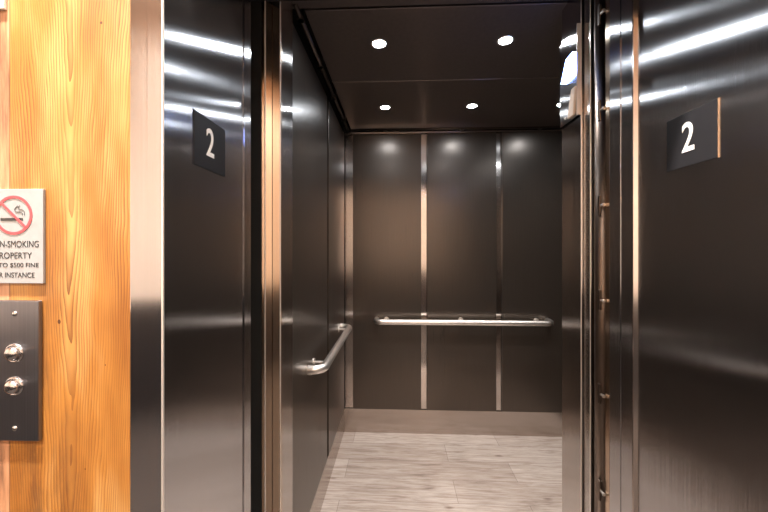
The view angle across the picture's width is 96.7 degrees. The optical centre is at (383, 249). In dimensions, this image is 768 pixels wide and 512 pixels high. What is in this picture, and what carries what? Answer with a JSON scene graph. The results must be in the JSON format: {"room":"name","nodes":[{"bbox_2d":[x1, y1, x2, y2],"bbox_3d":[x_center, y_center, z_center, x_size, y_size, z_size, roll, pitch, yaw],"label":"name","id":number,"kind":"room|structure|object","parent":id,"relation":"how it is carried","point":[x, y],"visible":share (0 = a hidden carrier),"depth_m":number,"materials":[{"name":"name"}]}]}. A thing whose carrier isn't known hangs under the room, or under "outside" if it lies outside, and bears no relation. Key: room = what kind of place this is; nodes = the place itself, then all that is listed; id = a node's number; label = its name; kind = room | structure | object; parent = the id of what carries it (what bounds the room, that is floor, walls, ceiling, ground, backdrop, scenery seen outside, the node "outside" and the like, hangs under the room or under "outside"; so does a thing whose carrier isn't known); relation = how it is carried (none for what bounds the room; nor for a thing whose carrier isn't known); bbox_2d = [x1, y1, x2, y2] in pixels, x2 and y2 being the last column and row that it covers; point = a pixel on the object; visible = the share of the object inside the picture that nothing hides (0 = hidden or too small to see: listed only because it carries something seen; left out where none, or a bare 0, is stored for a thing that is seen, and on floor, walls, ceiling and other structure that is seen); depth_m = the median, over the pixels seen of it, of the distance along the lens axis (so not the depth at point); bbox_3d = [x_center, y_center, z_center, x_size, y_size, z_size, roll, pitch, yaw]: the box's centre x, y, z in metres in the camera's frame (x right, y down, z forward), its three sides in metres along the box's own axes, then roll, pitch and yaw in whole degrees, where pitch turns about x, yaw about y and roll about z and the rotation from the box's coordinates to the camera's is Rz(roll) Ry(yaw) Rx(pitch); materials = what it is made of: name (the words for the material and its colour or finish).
{"room":"elevator lobby","nodes":[
{"label":"elevator lobby","id":0,"kind":"room"},
{"bbox_2d":[0,0,129,511],"bbox_3d":[-1.516,-0.300,0.839,2.100,3.400,0.290,0,0,2],"label":"wall","id":1,"kind":"structure","parent":0,"point":[65,64],"depth_m":0.66,"materials":[{"name":"brown wood"}]},
{"bbox_2d":[0,0,6,9],"bbox_3d":[-0.830,-0.534,0.662,0.200,0.140,0.006,0,0,2],"label":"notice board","id":2,"kind":"object","parent":1,"relation":"attached to","point":[3,3],"visible":1,"depth_m":0.66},
{"bbox_2d":[0,300,41,440],"bbox_3d":[-0.706,0.231,0.650,0.096,0.268,0.020,0,0,2],"label":"panel","id":3,"kind":"object","parent":1,"relation":"attached to","point":[20,320],"visible":1,"depth_m":0.65,"materials":[{"name":"metal"}]},
{"bbox_2d":[0,189,45,282],"bbox_3d":[-0.711,-0.026,0.657,0.117,0.181,0.006,0,0,2],"label":"no smoking sign","id":4,"kind":"object","parent":1,"relation":"attached to","point":[22,211],"visible":1,"depth_m":0.66,"materials":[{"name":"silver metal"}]},
{"bbox_2d":[293,9,342,129],"bbox_3d":[-0.364,0.200,1.949,0.030,2.400,1.385,0,0,2],"label":"wall","id":5,"kind":"structure","parent":0,"point":[298,26],"depth_m":1.75,"materials":[{"name":"metal"}]},
{"bbox_2d":[262,1,292,511],"bbox_3d":[-0.454,0.200,1.183,0.234,2.400,0.155,0,0,2],"label":"trim","id":6,"kind":"structure","parent":5,"relation":"attached to","point":[277,16],"depth_m":1.12,"materials":[{"name":"metal"}]},
{"bbox_2d":[293,25,326,511],"bbox_3d":[-0.352,0.166,1.625,0.019,2.099,0.693,0,0,2],"label":"wall panel","id":7,"kind":"object","parent":5,"relation":"attached to","point":[309,96],"visible":0.69,"depth_m":1.54,"materials":[{"name":"brown metal"}]},
{"bbox_2d":[307,323,351,374],"bbox_3d":[-0.283,0.544,1.986,0.088,0.044,0.919,0,0,2],"label":"handrail","id":8,"kind":"object","parent":7,"relation":"attached to","point":[323,366],"visible":1,"depth_m":1.69,"materials":[{"name":"silver metal"}]},
{"bbox_2d":[310,412,343,511],"bbox_3d":[-0.342,1.311,1.944,0.014,0.178,1.375,0,0,2],"label":"baseboard","id":9,"kind":"structure","parent":5,"relation":"attached to","point":[317,504],"depth_m":2.04,"materials":[{"name":"metal"}]},
{"bbox_2d":[327,100,343,455],"bbox_3d":[-0.323,0.166,2.302,0.019,2.099,0.577,0,0,2],"label":"wall panel","id":10,"kind":"object","parent":5,"relation":"attached to","point":[335,134],"visible":0.8,"depth_m":2.23,"materials":[{"name":"brown metal"}]},
{"bbox_2d":[293,0,568,8],"bbox_3d":[0.437,-0.959,1.188,2.013,0.082,0.160,0,0,2],"label":"trim","id":11,"kind":"structure","parent":5,"relation":"attached to","point":[310,3],"depth_m":1.27,"materials":[{"name":"metal"}]},
{"bbox_2d":[305,13,347,120],"bbox_3d":[0.545,-1.030,1.866,1.853,0.060,1.535,0,0,2],"label":"ceiling","id":12,"kind":"structure","parent":0,"point":[308,25],"depth_m":1.66,"materials":[{"name":"paint"}]},
{"bbox_2d":[293,4,348,130],"bbox_3d":[-0.304,-0.954,1.944,0.028,0.098,1.340,0,0,2],"label":"rod","id":13,"kind":"object","parent":12,"relation":"attached to","point":[300,13],"visible":0.79,"depth_m":1.68,"materials":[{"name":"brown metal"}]},
{"bbox_2d":[351,126,559,131],"bbox_3d":[0.598,-0.954,2.575,1.700,0.098,0.028,0,0,2],"label":"rod","id":14,"kind":"object","parent":12,"relation":"attached to","point":[535,127],"visible":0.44,"depth_m":2.57,"materials":[{"name":"brown metal"}]},
{"bbox_2d":[305,1,566,81],"bbox_3d":[0.541,-0.926,1.548,1.668,0.022,0.555,0,0,2],"label":"ceiling panel","id":15,"kind":"object","parent":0,"point":[439,41],"visible":0.56,"depth_m":1.49,"materials":[{"name":"metal"}]},
{"bbox_2d":[371,39,386,48],"bbox_3d":[-0.022,-0.915,1.514,0.074,0.007,0.074,0,0,2],"label":"recessed light","id":16,"kind":"object","parent":15,"relation":"attached to","point":[376,43],"visible":1,"depth_m":1.51,"materials":[{"name":"white glass"}]},
{"bbox_2d":[497,35,513,45],"bbox_3d":[0.531,-0.915,1.491,0.074,0.007,0.074,0,0,2],"label":"recessed light","id":17,"kind":"object","parent":15,"relation":"attached to","point":[508,39],"visible":1,"depth_m":1.49,"materials":[{"name":"white glass"}]},
{"bbox_2d":[320,432,561,511],"bbox_3d":[0.544,1.425,1.851,1.793,0.050,1.505,0,0,2],"label":"floor","id":18,"kind":"structure","parent":0,"point":[372,472],"depth_m":2.13,"materials":[{"name":"grey wood"}]},
{"bbox_2d":[333,77,559,128],"bbox_3d":[0.568,-0.926,2.192,1.668,0.022,0.723,0,0,2],"label":"ceiling panel","id":19,"kind":"object","parent":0,"point":[504,102],"visible":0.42,"depth_m":2.13,"materials":[{"name":"metal"}]},
{"bbox_2d":[379,105,390,109],"bbox_3d":[0.007,-0.915,2.192,0.074,0.007,0.074,0,0,2],"label":"recessed light","id":20,"kind":"object","parent":19,"relation":"attached to","point":[383,107],"visible":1,"depth_m":2.19,"materials":[{"name":"white glass"}]},
{"bbox_2d":[466,104,477,108],"bbox_3d":[0.559,-0.915,2.168,0.074,0.007,0.074,0,0,2],"label":"recessed light","id":21,"kind":"object","parent":19,"relation":"attached to","point":[470,106],"visible":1,"depth_m":2.17,"materials":[{"name":"white glass"}]},
{"bbox_2d":[343,121,559,410],"bbox_3d":[0.577,0.200,2.618,1.853,2.400,0.030,0,0,2],"label":"wall","id":22,"kind":"structure","parent":0,"point":[348,125],"depth_m":2.61,"materials":[{"name":"metal"}]},
{"bbox_2d":[345,135,352,407],"bbox_3d":[-0.270,0.159,2.636,0.063,2.117,0.005,0,0,2],"label":"strip","id":23,"kind":"object","parent":22,"relation":"attached to","point":[348,138],"visible":1,"depth_m":2.63,"materials":[{"name":"metal"}]},
{"bbox_2d":[353,134,420,409],"bbox_3d":[0.022,0.166,2.611,0.519,2.099,0.019,0,0,2],"label":"wall panel","id":24,"kind":"object","parent":22,"relation":"attached to","point":[386,167],"visible":1,"depth_m":2.60,"materials":[{"name":"brown metal"}]},
{"bbox_2d":[373,317,553,325],"bbox_3d":[0.578,0.528,2.518,1.316,0.041,0.120,0,0,2],"label":"handrail","id":25,"kind":"object","parent":24,"relation":"attached to","point":[386,321],"visible":1,"depth_m":2.46,"materials":[{"name":"silver metal"}]},
{"bbox_2d":[421,134,426,408],"bbox_3d":[0.305,0.159,2.611,0.042,2.117,0.005,0,0,2],"label":"strip","id":26,"kind":"object","parent":22,"relation":"attached to","point":[423,136],"visible":1,"depth_m":2.61,"materials":[{"name":"metal"}]},
{"bbox_2d":[344,408,561,436],"bbox_3d":[0.583,1.309,2.595,1.779,0.182,0.015,0,0,2],"label":"baseboard","id":27,"kind":"structure","parent":22,"relation":"attached to","point":[423,421],"depth_m":2.59,"materials":[{"name":"metal"}]},
{"bbox_2d":[345,129,561,134],"bbox_3d":[0.583,-0.894,2.589,1.772,0.015,0.014,0,0,2],"label":"channel","id":28,"kind":"object","parent":22,"relation":"attached to","point":[551,130],"visible":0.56,"depth_m":2.58,"materials":[{"name":"metal"}]},
{"bbox_2d":[427,133,495,410],"bbox_3d":[0.586,0.166,2.587,0.519,2.099,0.019,0,0,2],"label":"wall panel","id":29,"kind":"object","parent":22,"relation":"attached to","point":[461,167],"visible":1,"depth_m":2.58,"materials":[{"name":"brown metal"}]},
{"bbox_2d":[496,133,500,410],"bbox_3d":[0.868,0.159,2.588,0.040,2.117,0.005,0,0,2],"label":"strip","id":30,"kind":"object","parent":22,"relation":"attached to","point":[498,135],"visible":1,"depth_m":2.58,"materials":[{"name":"metal"}]},
{"bbox_2d":[502,132,561,412],"bbox_3d":[1.149,0.166,2.564,0.519,2.099,0.019,0,0,2],"label":"wall panel","id":31,"kind":"object","parent":22,"relation":"attached to","point":[531,161],"visible":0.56,"depth_m":2.56,"materials":[{"name":"brown metal"}]},
{"bbox_3d":[1.082,-0.300,0.730,3.100,3.400,0.290,0,0,2],"label":"wall","id":32,"kind":"structure","parent":0,"visible":0},
{"bbox_2d":[193,108,224,176],"bbox_3d":[-0.402,-0.242,0.792,0.003,0.118,0.132,0,0,2],"label":"number plaque","id":33,"kind":"object","parent":32,"relation":"attached to","point":[208,137],"visible":1,"depth_m":0.78,"materials":[{"name":"black plastic"}]},
{"bbox_2d":[243,0,250,511],"bbox_3d":[-0.405,0.300,0.983,0.028,2.200,0.044,0,0,2],"label":"trim","id":34,"kind":"structure","parent":32,"relation":"attached to","point":[246,3],"depth_m":0.97,"materials":[{"name":"metal"}]},
{"bbox_2d":[251,1,261,511],"bbox_3d":[0.694,0.090,1.032,2.540,2.620,0.280,0,0,2],"label":"trim","id":35,"kind":"structure","parent":32,"relation":"attached to","point":[256,7],"depth_m":1.11,"materials":[{"name":"paint"}]},
{"bbox_2d":[251,0,307,1],"bbox_3d":[0.692,-1.002,0.994,2.500,0.395,0.135,0,0,2],"label":"trim","id":36,"kind":"structure","parent":32,"relation":"attached to","point":[251,0],"depth_m":1.10,"materials":[{"name":"paint"}]},
{"bbox_2d":[130,0,767,511],"bbox_3d":[0.130,0.270,0.765,1.196,2.260,0.343,0,0,2],"label":"trim","id":37,"kind":"structure","parent":32,"relation":"attached to","point":[703,226],"depth_m":0.70,"materials":[{"name":"metal"}]},
{"bbox_2d":[667,97,718,171],"bbox_3d":[0.662,-0.242,0.738,0.003,0.118,0.130,0,0,2],"label":"number plaque","id":38,"kind":"object","parent":32,"relation":"attached to","point":[692,136],"visible":1,"depth_m":0.73,"materials":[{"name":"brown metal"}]},
{"bbox_3d":[-0.016,1.450,-0.385,5.200,0.100,2.630,0,0,2],"label":"floor","id":39,"kind":"structure","parent":0,"visible":0},
{"bbox_3d":[0.692,1.431,0.997,2.500,0.058,0.190,0,0,2],"label":"trim","id":40,"kind":"structure","parent":39,"relation":"attached to","visible":0},
{"bbox_2d":[594,0,609,511],"bbox_3d":[0.984,0.267,1.054,0.622,2.254,0.072,0,0,2],"label":"door","id":41,"kind":"structure","parent":40,"relation":"on","point":[601,7],"depth_m":1.07,"materials":[{"name":"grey metal"}]},
{"bbox_2d":[610,0,620,511],"bbox_3d":[0.949,0.297,0.973,0.566,2.194,0.050,0,0,2],"label":"door","id":42,"kind":"structure","parent":40,"relation":"on","point":[615,5],"depth_m":0.98,"materials":[{"name":"metal"}]},
{"bbox_2d":[621,0,638,511],"bbox_3d":[0.951,0.297,0.918,0.576,2.194,0.056,0,0,2],"label":"door","id":43,"kind":"structure","parent":40,"relation":"on","point":[629,8],"depth_m":0.92,"materials":[{"name":"metal"}]},
{"bbox_3d":[1.455,0.200,1.813,0.030,2.400,1.505,0,0,2],"label":"wall","id":44,"kind":"structure","parent":0,"visible":0},
{"bbox_2d":[560,23,580,128],"bbox_3d":[0.668,-0.621,1.238,0.020,0.314,0.138,0,0,2],"label":"lantern fixture","id":45,"kind":"object","parent":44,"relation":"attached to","point":[570,50],"visible":1,"depth_m":1.21,"materials":[{"name":"metal"}]},
{"bbox_2d":[562,0,593,511],"bbox_3d":[1.060,0.200,1.199,0.769,2.400,0.186,0,0,2],"label":"elevator door","id":46,"kind":"structure","parent":44,"relation":"attached to","point":[578,135],"depth_m":1.19,"materials":[{"name":"metal"}]}
]}

